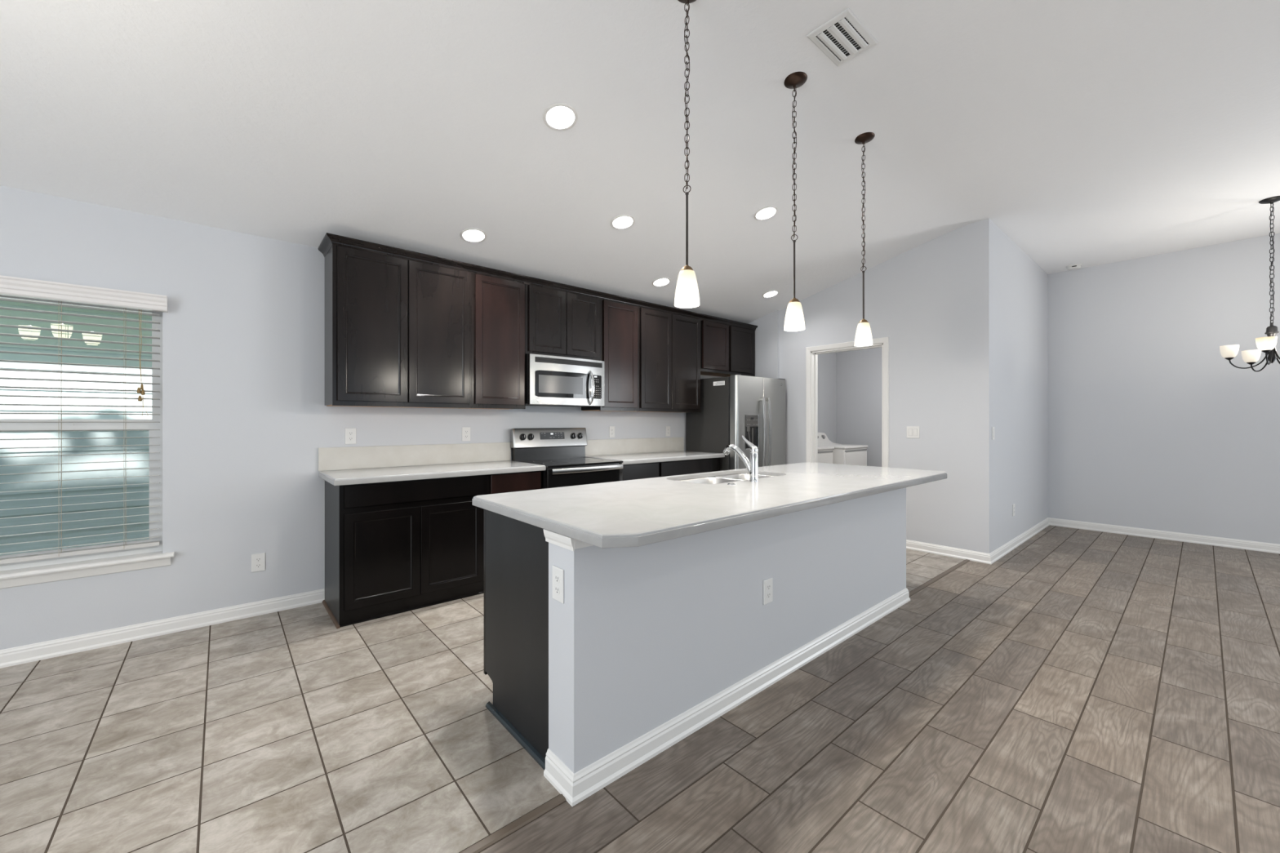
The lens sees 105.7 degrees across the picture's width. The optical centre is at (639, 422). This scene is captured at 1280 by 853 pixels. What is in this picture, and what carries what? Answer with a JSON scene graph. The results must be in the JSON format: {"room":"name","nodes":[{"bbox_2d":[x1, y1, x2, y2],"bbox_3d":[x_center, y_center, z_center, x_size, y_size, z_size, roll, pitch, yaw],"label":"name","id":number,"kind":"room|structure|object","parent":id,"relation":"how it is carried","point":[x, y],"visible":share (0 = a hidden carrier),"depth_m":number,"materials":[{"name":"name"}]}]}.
{"room":"kitchen","nodes":[
{"label":"kitchen","id":0,"kind":"room"},
{"bbox_2d":[0,185,720,649],"bbox_3d":[-1.960,-0.396,3.706,8.470,3.300,0.140,0,0,-41],"label":"wall","id":1,"kind":"structure","parent":0,"point":[246,419],"depth_m":3.06,"materials":[{"name":"grey paint"}]},
{"bbox_2d":[0,294,174,589],"bbox_3d":[-3.193,0.074,2.606,1.006,1.560,0.176,0,0,-41],"label":"window","id":2,"kind":"structure","parent":1,"relation":"in","point":[56,569],"depth_m":2.76,"materials":[{"name":"white plastic"}]},
{"bbox_2d":[0,275,168,564],"bbox_3d":[-3.163,-0.004,2.569,0.953,1.468,0.129,0,0,-41],"label":"window blind","id":3,"kind":"object","parent":2,"relation":"attached to","point":[9,286],"visible":1,"depth_m":2.66,"materials":[{"name":"white plastic"}]},
{"bbox_2d":[0,588,324,668],"bbox_3d":[-3.660,1.210,2.135,3.845,0.088,0.020,0,0,-41],"label":"baseboard","id":4,"kind":"structure","parent":1,"relation":"attached to","point":[29,653],"depth_m":2.82,"materials":[{"name":"white wood"}]},
{"bbox_2d":[251,552,265,572],"bbox_3d":[-2.483,0.914,3.158,0.071,0.115,0.007,0,0,-41],"label":"outlet","id":5,"kind":"object","parent":1,"relation":"attached to","point":[258,561],"visible":1,"depth_m":3.16,"materials":[{"name":"white plastic"}]},
{"bbox_2d":[254,563,261,568],"bbox_3d":[-2.482,0.934,3.156,0.033,0.025,0.003,0,0,-41],"label":"receptacle","id":6,"kind":"object","parent":5,"relation":"attached to","point":[256,565],"depth_m":3.15,"materials":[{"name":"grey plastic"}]},
{"bbox_2d":[255,557,261,561],"bbox_3d":[-2.482,0.895,3.156,0.033,0.025,0.003,0,0,-41],"label":"receptacle","id":7,"kind":"object","parent":5,"relation":"attached to","point":[257,559],"depth_m":3.16,"materials":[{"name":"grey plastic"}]},
{"bbox_2d":[345,427,355,444],"bbox_3d":[-2.086,0.101,3.500,0.071,0.115,0.007,0,0,-41],"label":"outlet","id":8,"kind":"object","parent":1,"relation":"attached to","point":[350,433],"visible":1,"depth_m":3.50,"materials":[{"name":"white plastic"}]},
{"bbox_2d":[324,244,471,408],"bbox_3d":[-1.749,-0.642,3.567,0.917,1.068,0.343,0,0,-41],"label":"upper cabinet","id":9,"kind":"object","parent":1,"relation":"attached to","point":[397,331],"visible":1,"depth_m":3.39,"materials":[{"name":"brown wood"}]},
{"bbox_2d":[317,232,757,330],"bbox_3d":[-0.379,-1.182,4.737,4.599,0.056,0.362,0,0,-41],"label":"crown molding","id":10,"kind":"structure","parent":9,"relation":"attached to","point":[329,239],"depth_m":3.88,"materials":[{"name":"brown wood"}]},
{"bbox_2d":[318,442,511,471],"bbox_3d":[-1.690,0.260,3.832,1.427,0.160,0.020,0,0,-41],"label":"backsplash","id":11,"kind":"structure","parent":1,"relation":"attached to","point":[380,456],"depth_m":3.74,"materials":[{"name":"stone"}]},
{"bbox_2d":[462,426,470,440],"bbox_3d":[-1.450,0.101,4.049,0.071,0.115,0.007,0,0,-41],"label":"outlet","id":12,"kind":"object","parent":1,"relation":"attached to","point":[465,430],"visible":1,"depth_m":4.05,"materials":[{"name":"white plastic"}]},
{"bbox_2d":[460,272,525,409],"bbox_3d":[-1.228,-0.642,4.016,0.457,1.068,0.343,0,0,-41],"label":"upper cabinet","id":13,"kind":"object","parent":1,"relation":"attached to","point":[498,305],"visible":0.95,"depth_m":3.88,"materials":[{"name":"brown wood"}]},
{"bbox_2d":[525,284,600,360],"bbox_3d":[-0.762,-0.874,4.417,0.771,0.604,0.343,0,0,-41],"label":"upper cabinet","id":14,"kind":"object","parent":1,"relation":"attached to","point":[561,323],"visible":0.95,"depth_m":4.26,"materials":[{"name":"brown wood"}]},
{"bbox_2d":[525,353,604,407],"bbox_3d":[-0.721,-0.356,4.371,0.764,0.421,0.466,0,0,-41],"label":"microwave","id":15,"kind":"object","parent":14,"relation":"attached to","point":[551,380],"visible":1,"depth_m":4.19,"materials":[{"name":"silver metal"}]},
{"bbox_2d":[581,299,638,411],"bbox_3d":[-0.293,-0.642,4.822,0.466,1.068,0.343,0,0,-41],"label":"upper cabinet","id":16,"kind":"object","parent":1,"relation":"attached to","point":[619,321],"visible":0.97,"depth_m":4.69,"materials":[{"name":"brown wood"}]},
{"bbox_2d":[608,426,614,437],"bbox_3d":[-0.291,0.102,5.047,0.071,0.115,0.007,0,0,-41],"label":"outlet","id":17,"kind":"object","parent":1,"relation":"attached to","point":[611,428],"visible":1,"depth_m":5.04,"materials":[{"name":"white plastic"}]},
{"bbox_2d":[585,437,684,456],"bbox_3d":[-0.029,0.260,5.264,1.423,0.160,0.020,0,0,-41],"label":"backsplash","id":18,"kind":"structure","parent":1,"relation":"attached to","point":[632,446],"depth_m":5.21,"materials":[{"name":"stone"}]},
{"bbox_2d":[665,426,670,436],"bbox_3d":[0.322,0.106,5.576,0.071,0.115,0.007,0,0,-41],"label":"outlet","id":19,"kind":"object","parent":1,"relation":"attached to","point":[667,428],"visible":1,"depth_m":5.57,"materials":[{"name":"white plastic"}]},
{"bbox_2d":[638,306,700,412],"bbox_3d":[0.233,-0.642,5.275,0.921,1.068,0.343,0,0,-41],"label":"upper cabinet","id":20,"kind":"object","parent":1,"relation":"attached to","point":[669,344],"visible":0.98,"depth_m":5.11,"materials":[{"name":"brown wood"}]},
{"bbox_2d":[700,320,755,377],"bbox_3d":[0.968,-0.875,5.909,1.017,0.602,0.343,0,0,-41],"label":"upper cabinet","id":21,"kind":"object","parent":1,"relation":"attached to","point":[726,350],"visible":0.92,"depth_m":5.73,"materials":[{"name":"brown wood"}]},
{"bbox_2d":[0,0,1279,323],"bbox_3d":[2.091,-1.643,0.901,11.225,0.926,9.680,0,0,-41],"label":"ceiling","id":22,"kind":"structure","parent":0,"point":[1090,133],"depth_m":2.64,"materials":[{"name":"white paint"}]},
{"bbox_2d":[459,227,486,242],"bbox_3d":[-1.200,-1.366,3.499,0.184,0.090,0.180,0,0,-41],"label":"recessed light","id":23,"kind":"object","parent":22,"relation":"in","point":[472,234],"visible":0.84,"depth_m":3.54,"materials":[{"name":"white glass"}]},
{"bbox_2d":[542,102,577,130],"bbox_3d":[-0.423,-1.642,2.582,0.184,0.090,0.180,0,0,-41],"label":"recessed light","id":24,"kind":"object","parent":22,"relation":"in","point":[557,116],"visible":0.9,"depth_m":2.62,"materials":[{"name":"white glass"}]},
{"bbox_2d":[610,214,635,229],"bbox_3d":[-0.128,-1.508,3.610,0.184,0.090,0.180,0,0,-41],"label":"recessed light","id":25,"kind":"object","parent":22,"relation":"in","point":[622,221],"visible":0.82,"depth_m":3.66,"materials":[{"name":"white glass"}]},
{"bbox_2d":[652,277,671,286],"bbox_3d":[0.207,-1.371,4.683,0.184,0.090,0.180,0,0,-41],"label":"recessed light","id":26,"kind":"object","parent":22,"relation":"in","point":[661,282],"visible":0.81,"depth_m":4.74,"materials":[{"name":"white glass"}]},
{"bbox_2d":[674,0,699,307],"bbox_3d":[0.196,-1.153,2.024,0.132,1.330,0.132,0,0,-41],"label":"pendant lamp","id":27,"kind":"object","parent":22,"relation":"hanging from","point":[686,292],"visible":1,"depth_m":2.02,"materials":[{"name":"white glass"}]},
{"bbox_2d":[754,205,777,220],"bbox_3d":[0.980,-1.645,3.777,0.184,0.090,0.180,0,0,-41],"label":"recessed light","id":28,"kind":"object","parent":22,"relation":"in","point":[765,213],"visible":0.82,"depth_m":3.83,"materials":[{"name":"white glass"}]},
{"bbox_2d":[762,289,778,297],"bbox_3d":[1.444,-1.437,5.369,0.184,0.090,0.180,0,0,-41],"label":"recessed light","id":29,"kind":"object","parent":22,"relation":"in","point":[771,293],"visible":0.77,"depth_m":5.42,"materials":[{"name":"white"}]},
{"bbox_2d":[783,71,807,331],"bbox_3d":[0.813,-1.153,2.556,0.132,1.330,0.132,0,0,-41],"label":"pendant lamp","id":30,"kind":"object","parent":22,"relation":"hanging from","point":[794,317],"visible":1,"depth_m":2.54,"materials":[{"name":"brown metal"}]},
{"bbox_2d":[806,7,878,66],"bbox_3d":[0.955,-1.799,2.286,0.298,0.013,0.202,0,0,-41],"label":"ceiling vent","id":31,"kind":"object","parent":22,"relation":"in","point":[844,37],"visible":1,"depth_m":2.27,"materials":[{"name":"white metal"}]},
{"bbox_2d":[854,132,875,346],"bbox_3d":[1.417,-1.153,3.077,0.132,1.330,0.132,0,0,-41],"label":"pendant lamp","id":32,"kind":"object","parent":22,"relation":"hanging from","point":[863,337],"visible":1,"depth_m":3.07,"materials":[{"name":"brown metal"}]},
{"bbox_2d":[1066,263,1082,270],"bbox_3d":[5.012,-1.786,5.605,0.144,0.040,0.144,0,0,-41],"label":"smoke detector","id":33,"kind":"object","parent":22,"relation":"attached to","point":[1072,267],"visible":1,"depth_m":5.57,"materials":[{"name":"white plastic"}]},
{"bbox_2d":[1219,195,1279,371],"bbox_3d":[5.105,-1.113,3.935,0.525,1.383,0.522,0,0,-41],"label":"chandelier","id":34,"kind":"object","parent":22,"relation":"hanging from","point":[1267,344],"visible":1,"depth_m":3.93,"materials":[{"name":"white glass"}]},
{"bbox_2d":[0,524,1279,852],"bbox_3d":[2.026,1.324,0.977,11.225,0.140,9.880,0,0,-41],"label":"floor","id":35,"kind":"structure","parent":0,"point":[1073,691],"depth_m":1.91,"materials":[{"name":"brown tile"}]},
{"bbox_2d":[322,475,486,628],"bbox_3d":[-1.493,0.818,3.618,1.406,0.872,0.596,0,0,-41],"label":"base cabinet","id":36,"kind":"object","parent":35,"relation":"on","point":[392,548],"visible":0.88,"depth_m":3.20,"materials":[{"name":"brown wood"}]},
{"bbox_2d":[318,442,546,485],"bbox_3d":[-1.490,0.280,3.599,1.428,0.202,0.634,0,0,-41],"label":"countertop","id":37,"kind":"structure","parent":36,"relation":"on","point":[351,459],"depth_m":3.60,"materials":[{"name":"stone"}]},
{"bbox_2d":[486,471,542,494],"bbox_3d":[-1.130,0.818,3.918,0.454,0.872,0.576,0,0,-41],"label":"base cabinet","id":38,"kind":"object","parent":35,"relation":"on","point":[522,481],"visible":0.21,"depth_m":3.69,"materials":[{"name":"brown wood"}]},
{"bbox_2d":[510,427,622,488],"bbox_3d":[-0.631,0.655,4.282,0.776,1.198,0.674,0,0,-41],"label":"range","id":39,"kind":"object","parent":35,"relation":"on","point":[562,451],"visible":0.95,"depth_m":4.29,"materials":[{"name":"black metal"}]},
{"bbox_2d":[517,457,622,467],"bbox_3d":[-0.623,0.353,4.276,0.760,0.016,0.573,0,0,-41],"label":"cooktop","id":40,"kind":"object","parent":39,"relation":"in","point":[549,462],"depth_m":4.24,"materials":[{"name":"black glass"}]},
{"bbox_2d":[622,462,658,480],"bbox_3d":[-0.180,0.818,4.737,0.489,0.872,0.576,0,0,-41],"label":"base cabinet","id":41,"kind":"object","parent":35,"relation":"on","point":[644,470],"visible":0.12,"depth_m":4.52,"materials":[{"name":"black wood"}]},
{"bbox_2d":[658,457,719,476],"bbox_3d":[0.353,0.818,5.196,0.915,0.872,0.576,0,0,-41],"label":"base cabinet","id":42,"kind":"object","parent":35,"relation":"on","point":[666,468],"visible":0.13,"depth_m":4.94,"materials":[{"name":"black wood"}]},
{"bbox_2d":[585,437,724,464],"bbox_3d":[0.172,0.280,5.032,1.424,0.202,0.634,0,0,-41],"label":"countertop","id":43,"kind":"structure","parent":42,"relation":"on","point":[660,446],"depth_m":5.08,"materials":[{"name":"stone"}]},
{"bbox_2d":[484,487,910,806],"bbox_3d":[0.578,0.818,2.799,2.800,0.872,0.801,0,0,-41],"label":"kitchen island","id":44,"kind":"object","parent":35,"relation":"on","point":[646,646],"visible":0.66,"depth_m":1.97,"materials":[{"name":"grey paint"}]},
{"bbox_2d":[552,565,564,604],"bbox_3d":[-0.284,0.561,1.679,0.007,0.115,0.071,0,0,-41],"label":"outlet","id":45,"kind":"object","parent":44,"relation":"attached to","point":[557,573],"visible":1,"depth_m":1.67,"materials":[{"name":"white plastic"}]},
{"bbox_2d":[554,586,559,594],"bbox_3d":[-0.285,0.581,1.678,0.003,0.025,0.033,0,0,-41],"label":"receptacle","id":46,"kind":"object","parent":45,"relation":"attached to","point":[557,588],"depth_m":1.68,"materials":[{"name":"grey plastic"}]},
{"bbox_2d":[554,574,559,582],"bbox_3d":[-0.285,0.542,1.678,0.003,0.025,0.033,0,0,-41],"label":"receptacle","id":47,"kind":"object","parent":45,"relation":"attached to","point":[557,577],"depth_m":1.68,"materials":[{"name":"grey plastic"}]},
{"bbox_2d":[471,462,946,548],"bbox_3d":[0.680,0.361,2.783,2.930,0.041,1.080,0,0,-41],"label":"island countertop","id":48,"kind":"structure","parent":44,"relation":"on","point":[636,513],"depth_m":2.14,"materials":[{"name":"stone"}]},
{"bbox_2d":[675,473,775,484],"bbox_3d":[0.560,0.481,3.039,0.851,0.237,0.415,0,0,-41],"label":"sink","id":49,"kind":"object","parent":48,"relation":"in","point":[735,477],"visible":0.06,"depth_m":3.17,"materials":[{"name":"silver metal"}]},
{"bbox_2d":[723,435,758,482],"bbox_3d":[0.588,0.209,2.848,0.049,0.262,0.246,0,0,-41],"label":"faucet","id":50,"kind":"object","parent":48,"relation":"on","point":[752,466],"visible":1,"depth_m":2.77,"materials":[{"name":"silver metal"}]},
{"bbox_2d":[763,577,773,604],"bbox_3d":[0.614,0.809,2.322,0.071,0.115,0.007,0,0,-41],"label":"outlet","id":51,"kind":"object","parent":44,"relation":"attached to","point":[767,584],"visible":1,"depth_m":2.32,"materials":[{"name":"white plastic"}]},
{"bbox_2d":[766,592,770,598],"bbox_3d":[0.615,0.829,2.321,0.033,0.025,0.003,0,0,-41],"label":"receptacle","id":52,"kind":"object","parent":51,"relation":"attached to","point":[768,594],"depth_m":2.32,"materials":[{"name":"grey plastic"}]},
{"bbox_2d":[766,584,770,590],"bbox_3d":[0.615,0.790,2.321,0.033,0.025,0.003,0,0,-41],"label":"receptacle","id":53,"kind":"object","parent":51,"relation":"attached to","point":[768,586],"depth_m":2.32,"materials":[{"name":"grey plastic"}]},
{"bbox_2d":[460,559,969,852],"bbox_3d":[-0.217,1.253,1.653,8.430,0.009,0.034,0,0,-41],"label":"trim","id":54,"kind":"structure","parent":35,"relation":"on","point":[526,819],"depth_m":1.53,"materials":[{"name":"brown"}]},
{"bbox_2d":[685,373,785,471],"bbox_3d":[1.167,0.369,5.729,0.948,1.770,0.820,0,0,-41],"label":"refrigerator","id":55,"kind":"object","parent":35,"relation":"on","point":[735,406],"visible":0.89,"depth_m":5.40,"materials":[{"name":"grey metal"}]},
{"bbox_2d":[817,445,834,463],"bbox_3d":[2.113,0.707,6.509,0.708,1.095,0.674,0,0,-41],"label":"washer","id":56,"kind":"object","parent":35,"relation":"on","point":[824,454],"visible":0.11,"depth_m":6.35,"materials":[{"name":"white metal"}]},
{"bbox_2d":[817,432,867,466],"bbox_3d":[2.734,0.707,6.975,0.698,1.095,0.779,0,0,-41],"label":"dryer","id":57,"kind":"object","parent":35,"relation":"on","point":[842,454],"visible":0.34,"depth_m":6.67,"materials":[{"name":"white metal"}]},
{"bbox_2d":[817,346,881,466],"bbox_3d":[3.139,-0.046,6.241,2.375,2.600,2.640,0,0,-41],"label":"wall","id":58,"kind":"structure","parent":0,"point":[850,382],"depth_m":7.66,"materials":[{"name":"grey paint"}]},
{"bbox_2d":[747,217,992,553],"bbox_3d":[2.212,-0.396,5.376,0.158,3.300,2.780,0,0,-41],"label":"wall","id":59,"kind":"structure","parent":0,"point":[932,300],"depth_m":4.65,"materials":[{"name":"grey paint"}]},
{"bbox_2d":[805,337,888,467],"bbox_3d":[2.274,0.193,5.326,0.134,2.122,0.924,0,0,-41],"label":"door frame","id":60,"kind":"structure","parent":59,"relation":"in","point":[811,353],"depth_m":5.59,"materials":[{"name":"white wood"}]},
{"bbox_2d":[906,426,919,438],"bbox_3d":[2.682,0.100,4.768,0.010,0.115,0.117,0,0,-41],"label":"light switch","id":61,"kind":"object","parent":59,"relation":"attached to","point":[913,432],"visible":1,"depth_m":4.77,"materials":[{"name":"white plastic"}]},
{"bbox_2d":[906,539,991,564],"bbox_3d":[2.816,1.210,4.606,0.020,0.088,0.866,0,0,-41],"label":"baseboard","id":62,"kind":"structure","parent":59,"relation":"attached to","point":[974,556],"depth_m":4.52,"materials":[{"name":"white wood"}]},
{"bbox_2d":[992,222,1048,551],"bbox_3d":[4.044,-0.396,5.195,2.380,3.300,0.115,0,0,-41],"label":"wall","id":63,"kind":"structure","parent":0,"point":[1020,285],"depth_m":4.96,"materials":[{"name":"grey paint"}]},
{"bbox_2d":[991,426,995,439],"bbox_3d":[3.187,0.101,4.374,0.071,0.115,0.010,0,0,-41],"label":"light switch","id":64,"kind":"object","parent":63,"relation":"attached to","point":[993,428],"visible":1,"depth_m":4.36,"materials":[{"name":"white plastic"}]},
{"bbox_2d":[1012,503,1014,515],"bbox_3d":[3.734,0.879,4.847,0.071,0.115,0.007,0,0,-41],"label":"outlet","id":65,"kind":"object","parent":63,"relation":"attached to","point":[1013,505],"visible":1,"depth_m":4.83,"materials":[{"name":"white plastic"}]},
{"bbox_2d":[989,517,1049,564],"bbox_3d":[4.037,1.210,5.100,2.515,0.088,0.020,0,0,-41],"label":"baseboard","id":66,"kind":"structure","parent":63,"relation":"attached to","point":[1002,551],"depth_m":4.90,"materials":[{"name":"white wood"}]},
{"bbox_2d":[1048,232,1279,544],"bbox_3d":[7.159,-0.396,3.511,0.140,3.300,6.735,0,0,-41],"label":"wall","id":67,"kind":"structure","parent":0,"point":[1150,427],"depth_m":5.18,"materials":[{"name":"grey paint"}]},
{"bbox_2d":[1048,517,1279,554],"bbox_3d":[7.136,1.210,3.415,0.020,0.088,6.620,0,0,-41],"label":"baseboard","id":68,"kind":"structure","parent":67,"relation":"attached to","point":[1176,536],"depth_m":5.15,"materials":[{"name":"white wood"}]},
{"label":"outside","id":69,"kind":"structure","parent":0,"visible":0},
{"bbox_3d":[-7.246,1.509,8.405,18.000,0.190,13.840,0,0,-41],"label":"ground","id":70,"kind":"structure","parent":69,"visible":0},
{"bbox_2d":[0,300,151,555],"bbox_3d":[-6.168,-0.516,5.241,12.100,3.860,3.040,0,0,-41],"label":"window glass","id":71,"kind":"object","parent":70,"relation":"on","point":[68,484],"visible":0.23,"depth_m":4.62,"materials":[{"name":"clear glass"}]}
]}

